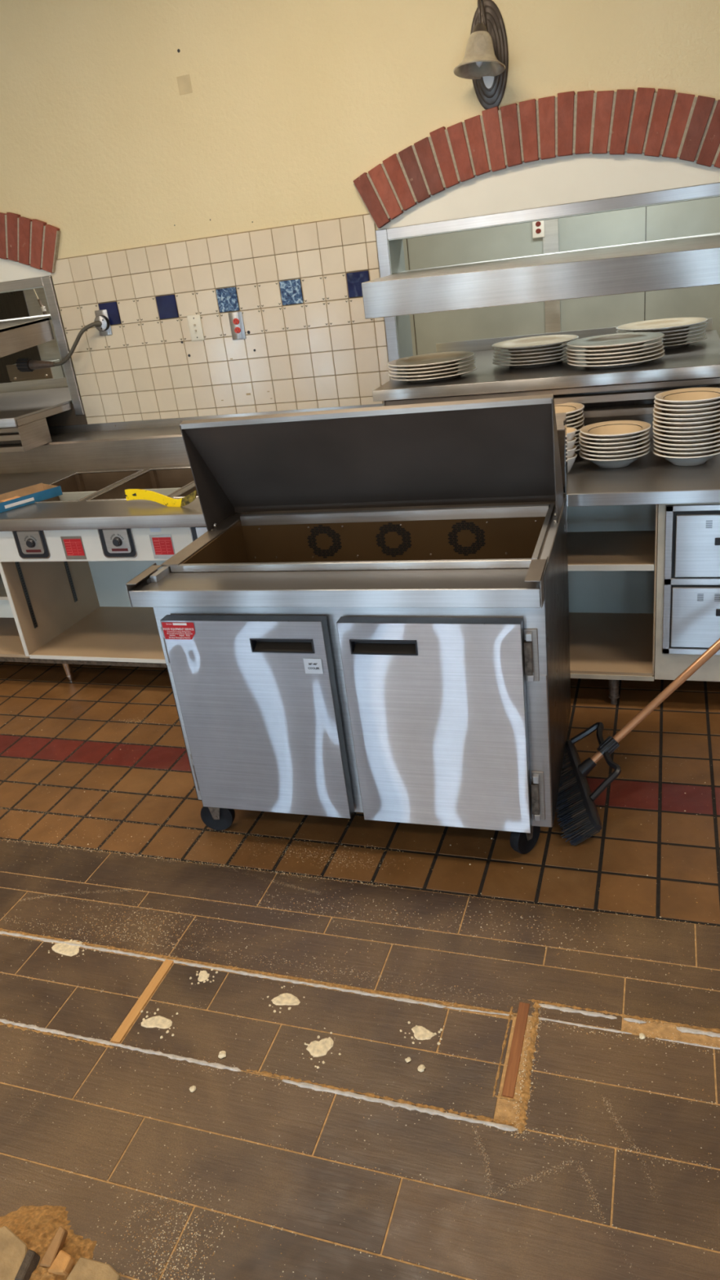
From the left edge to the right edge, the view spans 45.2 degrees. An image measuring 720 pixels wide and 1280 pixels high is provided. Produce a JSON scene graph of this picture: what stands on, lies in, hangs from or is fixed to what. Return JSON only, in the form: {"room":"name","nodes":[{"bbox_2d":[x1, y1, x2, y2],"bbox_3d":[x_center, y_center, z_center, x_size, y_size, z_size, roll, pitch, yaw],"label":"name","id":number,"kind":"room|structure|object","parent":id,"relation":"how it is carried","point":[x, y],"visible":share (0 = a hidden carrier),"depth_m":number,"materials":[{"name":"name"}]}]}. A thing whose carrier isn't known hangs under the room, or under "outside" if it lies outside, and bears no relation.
{"room":"commercial kitchen","nodes":[
{"label":"commercial kitchen","id":0,"kind":"room"},
{"bbox_2d":[0,646,719,1279],"bbox_3d":[-0.118,0.265,3.733,9.400,0.120,12.000,1,25,19],"label":"floor","id":1,"kind":"structure","parent":0,"point":[495,1242],"depth_m":2.11,"materials":[{"name":"brown tile"}]},
{"bbox_2d":[0,1204,97,1279],"bbox_3d":[-0.665,1.196,1.613,0.600,0.044,0.320,1,25,19],"label":"heap","id":2,"kind":"object","parent":1,"relation":"on","point":[37,1227],"visible":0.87,"depth_m":1.69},
{"bbox_2d":[0,1226,28,1279],"bbox_3d":[-0.673,1.179,1.620,0.148,0.061,0.113,5,27,26],"label":"fragment","id":3,"kind":"object","parent":2,"relation":"on","point":[13,1251],"visible":0.8,"depth_m":1.63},
{"bbox_2d":[14,1248,39,1279],"bbox_3d":[-0.620,1.173,1.614,0.020,0.037,0.055,0,25,16],"label":"fragment","id":4,"kind":"object","parent":2,"relation":"on","point":[31,1260],"visible":1,"depth_m":1.61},
{"bbox_2d":[39,1226,67,1266],"bbox_3d":[-0.582,1.157,1.646,0.027,0.040,0.069,0,25,15],"label":"fragment","id":5,"kind":"object","parent":2,"relation":"on","point":[56,1245],"visible":0.92,"depth_m":1.64,"materials":[{"name":"wood"}]},
{"bbox_2d":[48,1249,75,1275],"bbox_3d":[-0.556,1.170,1.616,0.038,0.031,0.040,6,27,28],"label":"fragment","id":6,"kind":"object","parent":2,"relation":"on","point":[62,1265],"visible":1,"depth_m":1.61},
{"bbox_2d":[66,1257,120,1279],"bbox_3d":[-0.491,1.177,1.594,0.093,0.025,0.056,3,26,22],"label":"fragment","id":7,"kind":"object","parent":2,"relation":"on","point":[85,1268],"visible":1,"depth_m":1.60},
{"bbox_2d":[41,939,100,959],"bbox_3d":[-0.818,0.871,2.430,0.181,0.002,0.078,1,25,19],"label":"thinset patch","id":8,"kind":"object","parent":1,"relation":"on","point":[63,948],"visible":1,"depth_m":2.44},
{"bbox_2d":[0,487,207,681],"bbox_3d":[-1.632,-0.249,4.217,4.000,0.780,0.630,1,25,19],"label":"base cabinet","id":9,"kind":"object","parent":1,"relation":"on","point":[64,598],"visible":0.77,"depth_m":4.04,"materials":[{"name":"white laminate"}]},
{"bbox_2d":[0,573,8,599],"bbox_3d":[-2.019,-0.304,4.410,1.140,0.015,0.470,1,25,19],"label":"shelf","id":10,"kind":"object","parent":9,"relation":"attached to","point":[3,596],"depth_m":4.14,"materials":[{"name":"white laminate"}]},
{"bbox_2d":[66,541,80,555],"bbox_3d":[-1.212,-0.392,3.661,0.080,0.067,0.001,1,25,19],"label":"print","id":11,"kind":"object","parent":9,"relation":"attached to","point":[73,548],"depth_m":3.66},
{"bbox_2d":[0,606,164,659],"bbox_3d":[-1.600,-0.049,4.322,4.000,0.015,0.580,1,25,19],"label":"shelf","id":12,"kind":"object","parent":9,"relation":"attached to","point":[100,633],"depth_m":4.12,"materials":[{"name":"beige laminate"}]},
{"bbox_2d":[0,464,206,531],"bbox_3d":[-1.678,-0.612,4.210,4.100,0.214,0.880,1,25,19],"label":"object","id":13,"kind":"object","parent":9,"relation":"on","point":[107,508],"visible":0.36,"depth_m":3.77,"materials":[{"name":"metal"}]},
{"bbox_2d":[0,482,62,512],"bbox_3d":[-1.575,-0.637,3.928,0.175,0.042,0.394,15,33,41],"label":"carton","id":14,"kind":"object","parent":13,"relation":"on","point":[30,495],"visible":1,"depth_m":3.95,"materials":[{"name":"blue cardboard"}]},
{"bbox_2d":[124,488,196,506],"bbox_3d":[-0.825,-0.585,3.569,0.388,0.070,0.023,7,27,29],"label":"bar","id":15,"kind":"object","parent":13,"relation":"on","point":[131,494],"visible":1,"depth_m":3.57,"materials":[{"name":"yellow paint"}]},
{"bbox_2d":[153,538,171,554],"bbox_3d":[-0.802,-0.382,3.518,0.080,0.067,0.001,1,25,19],"label":"print","id":16,"kind":"object","parent":9,"relation":"attached to","point":[161,546],"depth_m":3.52},
{"bbox_2d":[111,959,173,1043],"bbox_3d":[-0.557,0.927,2.230,0.025,0.006,0.270,1,25,19],"label":"wood lath","id":17,"kind":"object","parent":1,"relation":"on","point":[144,997],"visible":1,"depth_m":2.22,"materials":[{"name":"brown wood"}]},
{"bbox_2d":[137,1008,177,1038],"bbox_3d":[-0.505,0.953,2.154,0.126,0.002,0.084,1,25,19],"label":"thinset patch","id":18,"kind":"object","parent":1,"relation":"on","point":[157,1021],"visible":1,"depth_m":2.15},
{"bbox_2d":[189,968,217,984],"bbox_3d":[-0.411,0.886,2.278,0.072,0.002,0.066,1,25,19],"label":"thinset patch","id":19,"kind":"object","parent":1,"relation":"on","point":[203,975],"visible":1,"depth_m":2.28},
{"bbox_2d":[262,986,304,1013],"bbox_3d":[-0.190,0.903,2.173,0.085,0.002,0.082,-23,28,-31],"label":"thinset patch","id":20,"kind":"object","parent":1,"relation":"on","point":[288,999],"visible":1,"depth_m":2.17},
{"bbox_2d":[302,1027,341,1068],"bbox_3d":[-0.094,0.957,2.026,0.092,0.002,0.090,-20,27,-26],"label":"thinset patch","id":21,"kind":"object","parent":1,"relation":"on","point":[316,1048],"visible":1,"depth_m":2.03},
{"bbox_2d":[125,393,571,853],"bbox_3d":[0.028,-0.065,2.710,1.174,1.272,0.745,1,25,18],"label":"cooler","id":22,"kind":"object","parent":1,"relation":"on","point":[369,615],"visible":1,"depth_m":2.50,"materials":[{"name":"metal"}]},
{"bbox_2d":[306,524,342,558],"bbox_3d":[-0.120,-0.330,2.898,0.119,0.117,0.001,1,25,18],"label":"vent","id":23,"kind":"object","parent":22,"relation":"attached to","point":[320,526],"depth_m":2.90,"materials":[{"name":"metal"}]},
{"bbox_2d":[375,522,411,556],"bbox_3d":[0.110,-0.327,2.824,0.119,0.117,0.001,1,25,18],"label":"vent","id":24,"kind":"object","parent":22,"relation":"attached to","point":[402,530],"depth_m":2.82,"materials":[{"name":"metal"}]},
{"bbox_2d":[244,501,555,514],"bbox_3d":[0.100,-0.423,2.872,1.130,0.006,0.112,1,25,18],"label":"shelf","id":25,"kind":"object","parent":22,"relation":"attached to","point":[519,503],"depth_m":2.88,"materials":[{"name":"metal"}]},
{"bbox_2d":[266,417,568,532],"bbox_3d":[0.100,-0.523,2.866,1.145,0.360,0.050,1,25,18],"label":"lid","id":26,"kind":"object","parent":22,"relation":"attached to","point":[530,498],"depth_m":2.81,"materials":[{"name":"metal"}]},
{"bbox_2d":[448,520,485,555],"bbox_3d":[0.339,-0.324,2.749,0.119,0.117,0.001,1,25,18],"label":"vent","id":27,"kind":"object","parent":22,"relation":"attached to","point":[454,533],"depth_m":2.75,"materials":[{"name":"metal"}]},
{"bbox_2d":[0,697,719,1279],"bbox_3d":[-0.527,0.770,2.571,3.389,0.003,2.261,1,25,19],"label":"grains","id":28,"kind":"object","parent":1,"relation":"on","point":[533,1060],"visible":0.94,"depth_m":2.02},
{"bbox_2d":[0,931,719,1131],"bbox_3d":[-0.144,0.927,2.103,2.550,0.004,0.344,1,25,19],"label":"ridge","id":29,"kind":"object","parent":1,"relation":"on","point":[448,1115],"visible":1,"depth_m":2.04,"materials":[{"name":"concrete"}]},
{"bbox_2d":[0,928,719,1133],"bbox_3d":[-0.143,0.926,2.106,2.552,0.004,0.363,1,25,19],"label":"floor gap","id":30,"kind":"object","parent":1,"relation":"on","point":[525,1095],"visible":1,"depth_m":2.00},
{"bbox_2d":[400,1021,442,1044],"bbox_3d":[0.143,0.925,2.029,0.105,0.002,0.061,1,25,19],"label":"thinset patch","id":31,"kind":"object","parent":1,"relation":"on","point":[420,1033],"visible":1,"depth_m":2.03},
{"bbox_2d":[502,1002,529,1097],"bbox_3d":[0.356,0.927,1.965,0.025,0.004,0.258,1,25,19],"label":"wood lath","id":32,"kind":"object","parent":1,"relation":"on","point":[508,1088],"visible":1,"depth_m":1.95,"materials":[{"name":"wood"}]},
{"bbox_2d":[567,504,658,704],"bbox_3d":[0.755,-0.230,3.450,0.812,0.800,0.572,1,25,19],"label":"base cabinet","id":33,"kind":"object","parent":1,"relation":"on","point":[612,549],"visible":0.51,"depth_m":3.49,"materials":[{"name":"beige laminate"}]},
{"bbox_2d":[555,638,719,845],"bbox_3d":[1.148,0.040,2.593,1.262,0.907,0.414,-9,24,-4],"label":"broom","id":34,"kind":"object","parent":1,"relation":"on","point":[588,816],"visible":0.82,"depth_m":2.69,"materials":[{"name":"black plastic"}]},
{"bbox_2d":[572,756,596,776],"bbox_3d":[0.712,0.409,2.735,0.077,0.070,0.044,-10,24,-6],"label":"socket","id":35,"kind":"object","parent":34,"relation":"attached to","point":[581,769],"depth_m":2.72,"materials":[{"name":"black plastic"}]},
{"bbox_2d":[654,502,719,681],"bbox_3d":[1.546,-0.262,3.131,0.886,0.670,0.586,1,25,19],"label":"base cabinet","id":36,"kind":"object","parent":1,"relation":"on","point":[687,620],"visible":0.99,"depth_m":2.99,"materials":[{"name":"silver metal"}]},
{"bbox_2d":[567,438,719,506],"bbox_3d":[1.185,-0.641,3.199,1.930,0.044,0.808,1,25,19],"label":"countertop","id":37,"kind":"structure","parent":36,"relation":"on","point":[650,479],"depth_m":2.98,"materials":[{"name":"metal"}]},
{"bbox_2d":[578,448,649,468],"bbox_3d":[0.954,-0.684,3.246,0.254,0.050,0.254,1,25,19],"label":"soup bowl","id":38,"kind":"object","parent":37,"relation":"on","point":[617,463],"visible":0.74,"depth_m":3.18,"materials":[{"name":"ceramic"}]},
{"bbox_2d":[579,444,650,459],"bbox_3d":[0.955,-0.697,3.239,0.254,0.050,0.254,1,25,19],"label":"soup bowl","id":39,"kind":"object","parent":38,"relation":"on","point":[586,453],"visible":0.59,"depth_m":3.15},
{"bbox_2d":[579,440,650,455],"bbox_3d":[0.952,-0.710,3.231,0.254,0.050,0.254,1,25,19],"label":"soup bowl","id":40,"kind":"object","parent":39,"relation":"on","point":[644,445],"visible":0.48,"depth_m":3.15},
{"bbox_2d":[578,435,649,451],"bbox_3d":[0.950,-0.724,3.228,0.254,0.050,0.254,1,25,19],"label":"soup bowl","id":41,"kind":"object","parent":40,"relation":"on","point":[644,441],"visible":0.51,"depth_m":3.15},
{"bbox_2d":[578,431,650,447],"bbox_3d":[0.948,-0.738,3.221,0.254,0.050,0.254,1,25,19],"label":"soup bowl","id":42,"kind":"object","parent":41,"relation":"on","point":[646,436],"visible":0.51,"depth_m":3.14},
{"bbox_2d":[578,428,649,443],"bbox_3d":[0.945,-0.752,3.216,0.254,0.050,0.254,1,25,19],"label":"soup bowl","id":43,"kind":"object","parent":42,"relation":"on","point":[581,435],"visible":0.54,"depth_m":3.13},
{"bbox_2d":[579,420,651,439],"bbox_3d":[0.946,-0.764,3.207,0.254,0.050,0.254,1,25,19],"label":"soup bowl","id":44,"kind":"object","parent":43,"relation":"on","point":[614,428],"visible":0.74,"depth_m":3.26,"materials":[{"name":"ceramic"}]},
{"bbox_2d":[652,448,719,466],"bbox_3d":[1.199,-0.673,3.150,0.254,0.050,0.254,1,25,19],"label":"soup bowl","id":45,"kind":"object","parent":37,"relation":"on","point":[692,460],"visible":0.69,"depth_m":3.08,"materials":[{"name":"ceramic"}]},
{"bbox_2d":[653,445,719,457],"bbox_3d":[1.200,-0.687,3.144,0.254,0.050,0.254,1,25,19],"label":"soup bowl","id":46,"kind":"object","parent":45,"relation":"on","point":[717,448],"visible":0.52,"depth_m":3.06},
{"bbox_2d":[653,441,719,452],"bbox_3d":[1.197,-0.700,3.137,0.254,0.050,0.254,1,25,19],"label":"soup bowl","id":47,"kind":"object","parent":46,"relation":"on","point":[717,444],"visible":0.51,"depth_m":3.05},
{"bbox_2d":[653,437,719,448],"bbox_3d":[1.195,-0.713,3.130,0.254,0.050,0.254,1,25,19],"label":"soup bowl","id":48,"kind":"object","parent":47,"relation":"on","point":[655,440],"visible":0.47,"depth_m":3.05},
{"bbox_2d":[653,433,719,444],"bbox_3d":[1.194,-0.728,3.127,0.254,0.050,0.254,1,25,19],"label":"soup bowl","id":49,"kind":"object","parent":48,"relation":"on","point":[717,435],"visible":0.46,"depth_m":3.04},
{"bbox_2d":[652,428,719,439],"bbox_3d":[1.189,-0.740,3.118,0.254,0.050,0.254,1,25,19],"label":"soup bowl","id":50,"kind":"object","parent":49,"relation":"on","point":[717,431],"visible":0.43,"depth_m":3.03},
{"bbox_2d":[652,424,719,435],"bbox_3d":[1.188,-0.755,3.115,0.254,0.050,0.254,1,25,19],"label":"soup bowl","id":51,"kind":"object","parent":50,"relation":"in","point":[658,428],"visible":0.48,"depth_m":3.03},
{"bbox_2d":[652,420,719,431],"bbox_3d":[1.185,-0.767,3.106,0.254,0.050,0.254,1,25,19],"label":"soup bowl","id":52,"kind":"object","parent":51,"relation":"in","point":[664,427],"visible":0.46,"depth_m":3.02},
{"bbox_2d":[653,415,719,426],"bbox_3d":[1.186,-0.782,3.103,0.254,0.050,0.254,1,25,19],"label":"soup bowl","id":53,"kind":"object","parent":52,"relation":"in","point":[657,420],"visible":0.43,"depth_m":3.02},
{"bbox_2d":[653,411,719,422],"bbox_3d":[1.183,-0.795,3.096,0.254,0.050,0.254,1,25,19],"label":"soup bowl","id":54,"kind":"object","parent":53,"relation":"in","point":[657,415],"visible":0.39,"depth_m":3.01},
{"bbox_2d":[653,407,719,417],"bbox_3d":[1.180,-0.808,3.088,0.254,0.050,0.254,1,25,19],"label":"soup bowl","id":55,"kind":"object","parent":54,"relation":"on","point":[664,413],"visible":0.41,"depth_m":3.00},
{"bbox_2d":[653,403,719,413],"bbox_3d":[1.182,-0.823,3.084,0.254,0.050,0.254,1,25,19],"label":"soup bowl","id":56,"kind":"object","parent":55,"relation":"in","point":[657,406],"visible":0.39,"depth_m":3.00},
{"bbox_2d":[653,399,719,408],"bbox_3d":[1.180,-0.836,3.077,0.254,0.050,0.254,1,25,19],"label":"soup bowl","id":57,"kind":"object","parent":56,"relation":"in","point":[656,402],"visible":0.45,"depth_m":2.99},
{"bbox_2d":[653,386,719,404],"bbox_3d":[1.178,-0.849,3.069,0.254,0.050,0.254,1,25,19],"label":"soup bowl","id":58,"kind":"object","parent":57,"relation":"on","point":[689,396],"visible":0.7,"depth_m":3.12,"materials":[{"name":"ceramic"}]},
{"bbox_2d":[0,0,719,404],"bbox_3d":[0.019,-1.752,3.987,9.400,3.300,0.224,1,25,19],"label":"wall","id":59,"kind":"structure","parent":0,"point":[125,124],"depth_m":3.72,"materials":[{"name":"beige paint"}]},
{"bbox_2d":[0,212,60,273],"bbox_3d":[-2.266,-2.036,4.522,1.658,0.380,0.034,1,25,19],"label":"brick arch","id":60,"kind":"object","parent":59,"relation":"attached to","point":[33,242],"visible":1,"depth_m":4.31,"materials":[{"name":"brick"}]},
{"bbox_2d":[0,275,87,426],"bbox_3d":[-2.156,-1.562,4.859,1.432,0.765,0.239,1,25,19],"label":"window","id":61,"kind":"structure","parent":59,"relation":"in","point":[76,415],"depth_m":4.52,"materials":[{"name":"metal"}]},
{"bbox_2d":[0,290,40,383],"bbox_3d":[-3.135,-2.407,6.995,1.240,2.400,0.030,1,25,19],"label":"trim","id":62,"kind":"structure","parent":61,"relation":"attached to","point":[13,304],"depth_m":6.77,"materials":[{"name":"metal"}]},
{"bbox_2d":[0,314,53,357],"bbox_3d":[-2.252,-1.562,4.598,1.298,0.167,0.674,1,25,19],"label":"shelf","id":63,"kind":"object","parent":61,"relation":"attached to","point":[16,335],"visible":0.83,"depth_m":4.33,"materials":[{"name":"metal"}]},
{"bbox_2d":[5,359,63,382],"bbox_3d":[-2.563,-2.098,6.835,0.410,0.195,0.154,1,25,19],"label":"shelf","id":64,"kind":"object","parent":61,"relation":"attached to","point":[15,375],"visible":0.59,"depth_m":6.78,"materials":[{"name":"metal"}]},
{"bbox_2d":[0,377,71,428],"bbox_3d":[-2.145,-1.341,4.923,1.302,0.100,1.100,1,25,19],"label":"shelf","id":65,"kind":"object","parent":61,"relation":"attached to","point":[22,402],"visible":0.82,"depth_m":4.83,"materials":[{"name":"metal"}]},
{"bbox_2d":[0,417,52,453],"bbox_3d":[-2.253,-1.053,4.614,1.270,0.143,0.225,1,25,19],"label":"rack","id":66,"kind":"object","parent":65,"relation":"hanging from","point":[31,435],"visible":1,"depth_m":4.37,"materials":[{"name":"metal"}]},
{"bbox_2d":[93,309,112,336],"bbox_3d":[-1.308,-1.606,4.379,0.075,0.122,0.036,1,25,19],"label":"outlet","id":67,"kind":"object","parent":59,"relation":"attached to","point":[102,316],"visible":0.99,"depth_m":4.37,"materials":[{"name":"metal"}]},
{"bbox_2d":[15,320,102,371],"bbox_3d":[-1.543,-1.509,4.449,0.514,0.209,0.074,-2,24,12],"label":"extension cord","id":68,"kind":"object","parent":67,"relation":"attached to","point":[22,364],"visible":1,"depth_m":4.47,"materials":[{"name":"black rubber"}]},
{"bbox_2d":[186,314,204,341],"bbox_3d":[-0.810,-1.534,4.247,0.072,0.120,0.016,1,25,19],"label":"switch plate","id":69,"kind":"object","parent":59,"relation":"attached to","point":[194,322],"visible":1,"depth_m":4.25,"materials":[{"name":"beige plastic"}]},
{"bbox_2d":[50,213,390,424],"bbox_3d":[-0.708,-1.518,4.231,1.730,0.820,0.012,1,25,19],"label":"tile backsplash","id":70,"kind":"structure","parent":59,"relation":"attached to","point":[309,342],"depth_m":4.20,"materials":[{"name":"beige tile"}]},
{"bbox_2d":[228,311,245,340],"bbox_3d":[-0.595,-1.520,4.181,0.073,0.126,0.010,1,25,19],"label":"power outlet","id":71,"kind":"object","parent":59,"relation":"attached to","point":[236,319],"visible":1,"depth_m":4.18,"materials":[{"name":"metal"}]},
{"bbox_2d":[0,403,653,474],"bbox_3d":[-0.631,-1.007,4.303,6.000,0.188,0.268,1,25,19],"label":"backsplash","id":72,"kind":"structure","parent":59,"relation":"attached to","point":[150,442],"depth_m":4.44,"materials":[{"name":"metal"}]},
{"bbox_2d":[453,0,508,109],"bbox_3d":[0.458,-2.260,3.325,0.200,0.380,0.219,1,25,19],"label":"wall sconce","id":73,"kind":"object","parent":59,"relation":"attached to","point":[485,61],"visible":1,"depth_m":3.36,"materials":[{"name":"glass"}]},
{"bbox_2d":[353,87,719,228],"bbox_3d":[0.756,-1.964,3.472,1.658,0.385,0.034,1,25,19],"label":"brick arch","id":74,"kind":"object","parent":59,"relation":"attached to","point":[664,122],"visible":1,"depth_m":3.43,"materials":[{"name":"brick"}]},
{"bbox_2d":[375,182,719,380],"bbox_3d":[0.866,-1.489,3.810,1.518,0.765,0.239,1,25,19],"label":"window","id":75,"kind":"structure","parent":59,"relation":"in","point":[389,242],"depth_m":3.66,"materials":[{"name":"metal"}]},
{"bbox_2d":[361,232,719,319],"bbox_3d":[0.769,-1.494,3.547,1.383,0.156,0.674,1,25,19],"label":"shelf","id":76,"kind":"object","parent":75,"relation":"attached to","point":[690,261],"visible":1,"depth_m":3.29,"materials":[{"name":"metal"}]},
{"bbox_2d":[372,318,719,401],"bbox_3d":[0.875,-1.268,3.875,1.392,0.100,1.100,1,25,19],"label":"shelf","id":77,"kind":"object","parent":75,"relation":"attached to","point":[700,359],"visible":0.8,"depth_m":3.52,"materials":[{"name":"metal"}]},
{"bbox_2d":[390,365,477,382],"bbox_3d":[0.320,-1.153,3.760,0.380,0.026,0.380,1,25,19],"label":"dinner plate","id":78,"kind":"object","parent":77,"relation":"on","point":[473,368],"visible":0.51,"depth_m":3.66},
{"bbox_2d":[388,363,475,379],"bbox_3d":[0.312,-1.166,3.755,0.380,0.026,0.380,1,25,19],"label":"dinner plate","id":79,"kind":"object","parent":78,"relation":"on","point":[450,373],"visible":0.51,"depth_m":3.65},
{"bbox_2d":[388,359,475,375],"bbox_3d":[0.313,-1.179,3.747,0.380,0.026,0.380,1,25,19],"label":"dinner plate","id":80,"kind":"object","parent":79,"relation":"on","point":[437,371],"visible":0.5,"depth_m":3.63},
{"bbox_2d":[387,355,475,372],"bbox_3d":[0.310,-1.192,3.743,0.380,0.026,0.380,1,25,19],"label":"dinner plate","id":81,"kind":"object","parent":80,"relation":"on","point":[451,366],"visible":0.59,"depth_m":3.63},
{"bbox_2d":[386,351,475,368],"bbox_3d":[0.308,-1.206,3.737,0.380,0.026,0.380,1,25,19],"label":"dinner plate","id":82,"kind":"object","parent":81,"relation":"on","point":[435,359],"visible":0.94,"depth_m":3.79,"materials":[{"name":"ceramic"}]},
{"bbox_2d":[493,356,568,368],"bbox_3d":[0.769,-1.223,3.785,0.372,0.026,0.372,1,25,19],"label":"dinner plate","id":83,"kind":"object","parent":77,"relation":"on","point":[553,362],"visible":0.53,"depth_m":3.68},
{"bbox_2d":[493,353,567,364],"bbox_3d":[0.768,-1.235,3.776,0.372,0.026,0.372,1,25,19],"label":"dinner plate","id":84,"kind":"object","parent":83,"relation":"on","point":[500,360],"visible":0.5,"depth_m":3.66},
{"bbox_2d":[493,350,565,360],"bbox_3d":[0.770,-1.247,3.768,0.372,0.026,0.372,1,25,19],"label":"dinner plate","id":85,"kind":"object","parent":84,"relation":"on","point":[502,357],"visible":0.42,"depth_m":3.65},
{"bbox_2d":[493,346,566,357],"bbox_3d":[0.770,-1.262,3.766,0.372,0.026,0.372,1,25,19],"label":"dinner plate","id":86,"kind":"object","parent":85,"relation":"on","point":[553,352],"visible":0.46,"depth_m":3.65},
{"bbox_2d":[493,338,577,354],"bbox_3d":[0.768,-1.274,3.759,0.372,0.026,0.372,1,25,19],"label":"dinner plate","id":87,"kind":"object","parent":86,"relation":"on","point":[551,348],"visible":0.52,"depth_m":3.64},
{"bbox_2d":[491,334,578,351],"bbox_3d":[0.759,-1.285,3.752,0.372,0.026,0.372,1,25,19],"label":"dinner plate","id":88,"kind":"object","parent":87,"relation":"on","point":[551,340],"visible":0.94,"depth_m":3.81,"materials":[{"name":"ceramic"}]},
{"bbox_2d":[383,377,719,417],"bbox_3d":[0.770,-0.980,3.565,1.330,0.143,0.225,1,25,19],"label":"shelf edge","id":89,"kind":"object","parent":77,"relation":"hanging from","point":[635,393],"visible":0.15,"depth_m":3.41,"materials":[{"name":"metal"}]},
{"bbox_2d":[567,352,665,368],"bbox_3d":[1.034,-1.131,3.500,0.380,0.026,0.380,1,25,19],"label":"dinner plate","id":90,"kind":"object","parent":77,"relation":"on","point":[634,363],"visible":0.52,"depth_m":3.40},
{"bbox_2d":[566,348,664,364],"bbox_3d":[1.030,-1.142,3.491,0.380,0.026,0.380,1,25,19],"label":"dinner plate","id":91,"kind":"object","parent":90,"relation":"on","point":[659,352],"visible":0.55,"depth_m":3.39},
{"bbox_2d":[566,344,664,361],"bbox_3d":[1.028,-1.157,3.489,0.380,0.026,0.380,1,25,19],"label":"dinner plate","id":92,"kind":"object","parent":91,"relation":"on","point":[654,349],"visible":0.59,"depth_m":3.38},
{"bbox_2d":[565,341,663,357],"bbox_3d":[1.023,-1.168,3.480,0.380,0.026,0.380,1,25,19],"label":"dinner plate","id":93,"kind":"object","parent":92,"relation":"on","point":[657,344],"visible":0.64,"depth_m":3.37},
{"bbox_2d":[564,337,663,354],"bbox_3d":[1.020,-1.181,3.474,0.380,0.026,0.380,1,25,19],"label":"dinner plate","id":94,"kind":"object","parent":93,"relation":"on","point":[650,343],"visible":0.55,"depth_m":3.37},
{"bbox_2d":[566,332,664,350],"bbox_3d":[1.024,-1.197,3.472,0.380,0.026,0.380,1,25,19],"label":"dinner plate","id":95,"kind":"object","parent":94,"relation":"on","point":[617,340],"visible":0.98,"depth_m":3.52,"materials":[{"name":"ceramic"}]},
{"bbox_2d":[663,335,706,349],"bbox_3d":[1.326,-1.306,3.808,0.380,0.026,0.380,1,25,19],"label":"dinner plate","id":96,"kind":"object","parent":77,"relation":"on","point":[679,345],"visible":0.29,"depth_m":3.69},
{"bbox_2d":[662,332,706,345],"bbox_3d":[1.317,-1.318,3.801,0.380,0.026,0.380,1,25,19],"label":"dinner plate","id":97,"kind":"object","parent":96,"relation":"on","point":[677,342],"visible":0.27,"depth_m":3.67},
{"bbox_2d":[662,328,706,342],"bbox_3d":[1.315,-1.331,3.796,0.380,0.026,0.380,1,25,19],"label":"dinner plate","id":98,"kind":"object","parent":97,"relation":"on","point":[680,338],"visible":0.2,"depth_m":3.66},
{"bbox_2d":[662,325,706,338],"bbox_3d":[1.317,-1.346,3.792,0.380,0.026,0.380,1,25,19],"label":"dinner plate","id":99,"kind":"object","parent":98,"relation":"on","point":[677,335],"visible":0.27,"depth_m":3.65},
{"bbox_2d":[616,321,707,334],"bbox_3d":[1.320,-1.359,3.784,0.380,0.026,0.380,1,25,19],"label":"dinner plate","id":100,"kind":"object","parent":99,"relation":"on","point":[681,331],"visible":0.29,"depth_m":3.66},
{"bbox_2d":[616,317,707,332],"bbox_3d":[1.317,-1.371,3.777,0.380,0.026,0.380,1,25,19],"label":"dinner plate","id":101,"kind":"object","parent":100,"relation":"on","point":[674,323],"visible":0.93,"depth_m":3.83,"materials":[{"name":"ceramic"}]},
{"bbox_2d":[402,196,719,355],"bbox_3d":[0.638,-2.389,5.726,9.400,2.900,0.100,1,25,19],"label":"wall","id":102,"kind":"structure","parent":0,"point":[700,216],"depth_m":5.47,"materials":[{"name":"metal"}]},
{"bbox_2d":[23,287,66,377],"bbox_3d":[-2.237,-2.386,6.686,0.660,2.400,0.025,1,25,19],"label":"trim","id":103,"kind":"structure","parent":102,"relation":"attached to","point":[49,350],"depth_m":6.70,"materials":[{"name":"metal"}]},
{"bbox_2d":[406,206,646,355],"bbox_3d":[1.007,-2.626,5.409,1.494,1.700,0.015,1,25,19],"label":"trim","id":104,"kind":"structure","parent":102,"relation":"attached to","point":[550,240],"depth_m":5.44,"materials":[{"name":"metal"}]},
{"bbox_2d":[532,220,544,238],"bbox_3d":[1.111,-2.570,5.384,0.074,0.115,0.010,1,25,19],"label":"power outlet","id":105,"kind":"object","parent":102,"relation":"attached to","point":[538,227],"visible":0.9,"depth_m":5.39,"materials":[{"name":"white plastic"}]},
{"bbox_3d":[0.757,-0.799,3.413,0.254,0.050,0.254,1,25,19],"label":"soup bowl","id":106,"kind":"object","parent":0,"visible":0},
{"bbox_2d":[574,423,584,431],"bbox_3d":[0.754,-0.810,3.403,0.254,0.050,0.254,1,25,19],"label":"soup bowl","id":107,"kind":"object","parent":106,"relation":"on","point":[578,428],"visible":0.05,"depth_m":3.35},
{"bbox_2d":[570,420,583,427],"bbox_3d":[0.751,-0.826,3.401,0.254,0.050,0.254,1,25,19],"label":"soup bowl","id":108,"kind":"object","parent":107,"relation":"on","point":[580,424],"visible":0.08,"depth_m":3.32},
{"bbox_2d":[566,416,584,427],"bbox_3d":[0.751,-0.838,3.391,0.254,0.050,0.254,1,25,19],"label":"soup bowl","id":109,"kind":"object","parent":108,"relation":"in","point":[580,420],"visible":0.12,"depth_m":3.31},
{"bbox_2d":[566,412,583,424],"bbox_3d":[0.748,-0.853,3.389,0.254,0.050,0.254,1,25,19],"label":"soup bowl","id":110,"kind":"object","parent":109,"relation":"in","point":[576,417],"visible":0.09,"depth_m":3.31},
{"bbox_2d":[565,408,583,420],"bbox_3d":[0.744,-0.865,3.381,0.254,0.050,0.254,1,25,19],"label":"soup bowl","id":111,"kind":"object","parent":110,"relation":"in","point":[570,417],"visible":0.2,"depth_m":3.30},
{"bbox_2d":[554,402,584,416],"bbox_3d":[0.745,-0.879,3.374,0.254,0.050,0.254,1,25,19],"label":"soup bowl","id":112,"kind":"object","parent":111,"relation":"on","point":[570,408],"visible":0.2,"depth_m":3.40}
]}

